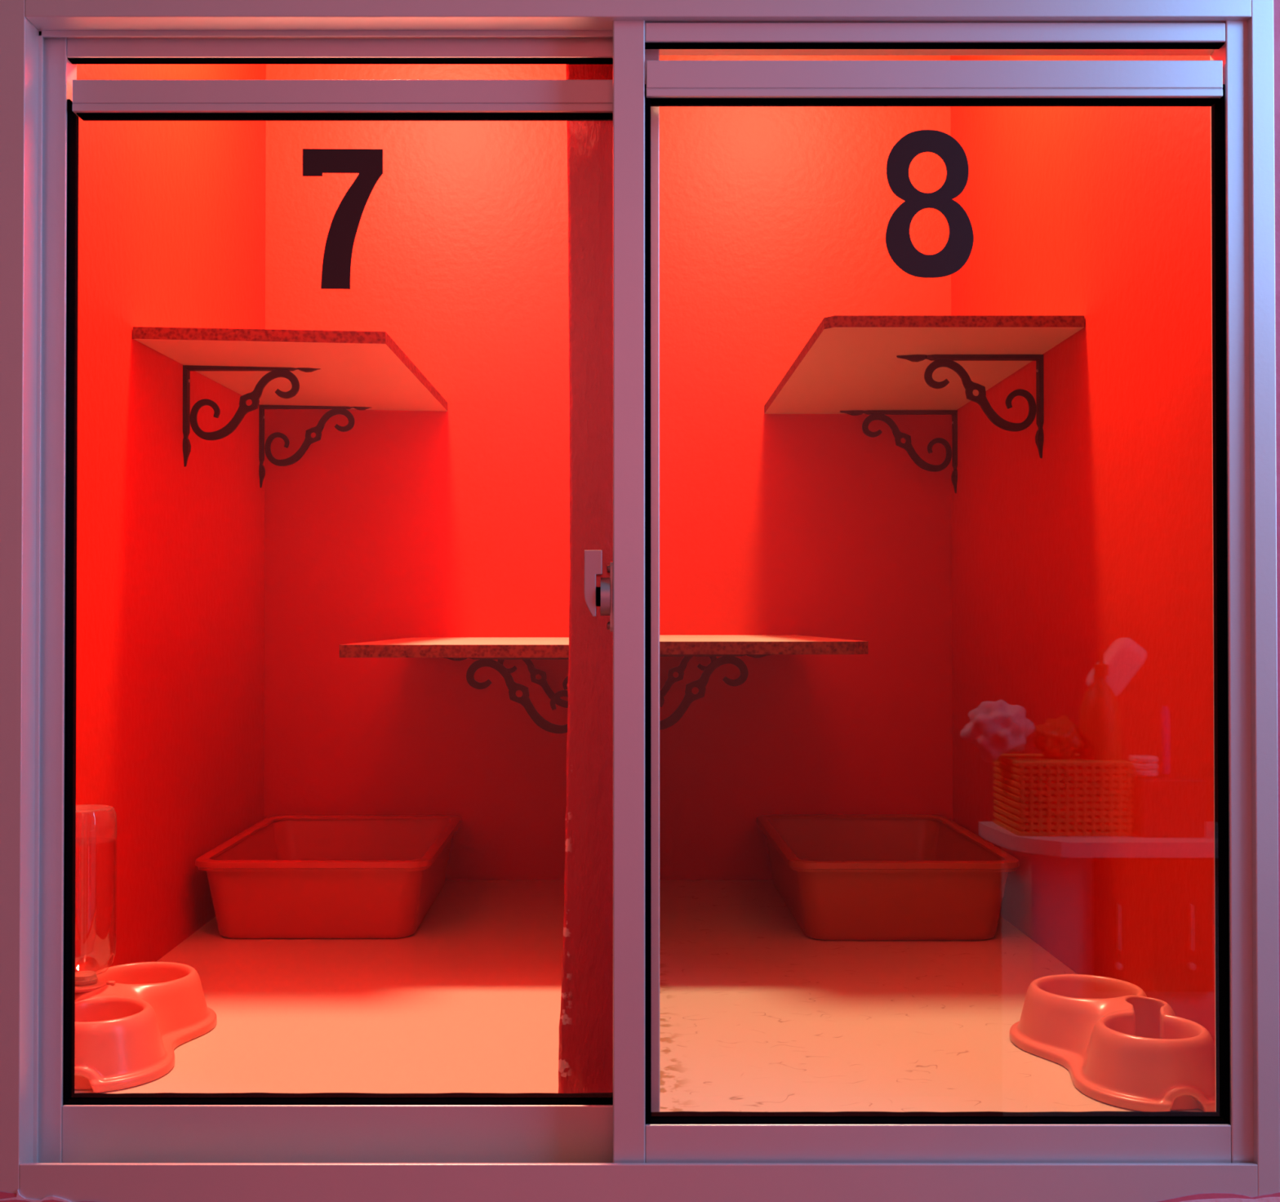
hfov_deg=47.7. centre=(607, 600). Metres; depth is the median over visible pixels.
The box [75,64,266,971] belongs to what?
wall
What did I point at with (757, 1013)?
floor
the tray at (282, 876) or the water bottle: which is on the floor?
the tray at (282, 876)
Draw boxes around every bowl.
[74,961,217,1092]
[1009,973,1215,1111]
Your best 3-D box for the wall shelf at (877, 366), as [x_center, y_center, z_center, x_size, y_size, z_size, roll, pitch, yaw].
[0.451,-0.280,2.239,0.336,0.170,0.730,0,-1,0]
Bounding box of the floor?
[74,879,1215,1111]
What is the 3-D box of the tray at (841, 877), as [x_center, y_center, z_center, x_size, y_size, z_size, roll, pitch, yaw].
[0.430,0.436,2.324,0.336,0.119,0.507,0,-1,0]
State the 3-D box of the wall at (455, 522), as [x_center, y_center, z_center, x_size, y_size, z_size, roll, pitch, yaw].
[0.002,-0.391,2.630,1.334,1.780,0.050,0,-1,0]
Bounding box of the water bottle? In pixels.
[75,804,116,992]
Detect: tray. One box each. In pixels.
[195,814,462,937]
[756,813,1019,940]
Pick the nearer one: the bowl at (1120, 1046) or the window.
the window
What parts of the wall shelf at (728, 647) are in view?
bracket arm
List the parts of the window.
rail, rail, sliding sash, latch lever, sill, sliding sash, rail, rail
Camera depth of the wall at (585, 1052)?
1.30 m
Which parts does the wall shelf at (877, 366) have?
bracket arm, bracket arm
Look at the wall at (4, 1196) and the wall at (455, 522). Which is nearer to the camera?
the wall at (4, 1196)
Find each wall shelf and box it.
[133,326,447,487]
[339,637,568,733]
[659,635,867,729]
[764,315,1084,493]
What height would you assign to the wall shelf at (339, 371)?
0.174 m
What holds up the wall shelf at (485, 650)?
attached to the wall at (585, 1052)
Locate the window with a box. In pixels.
[0,0,1279,1201]
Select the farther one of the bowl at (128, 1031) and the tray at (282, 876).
the tray at (282, 876)
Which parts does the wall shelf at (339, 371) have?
bracket arm, bracket arm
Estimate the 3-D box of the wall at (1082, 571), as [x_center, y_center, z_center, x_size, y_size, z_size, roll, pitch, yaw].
[0.644,-0.399,1.955,0.050,1.780,1.300,0,-1,0]
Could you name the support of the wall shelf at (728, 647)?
attached to the wall at (585, 1052)
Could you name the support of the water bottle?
on the bowl at (128, 1031)
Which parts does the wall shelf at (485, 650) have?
bracket arm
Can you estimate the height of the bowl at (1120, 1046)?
0.067 m
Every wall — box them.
[0,0,1279,1201]
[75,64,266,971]
[263,55,952,879]
[558,64,613,1093]
[950,55,1214,1044]

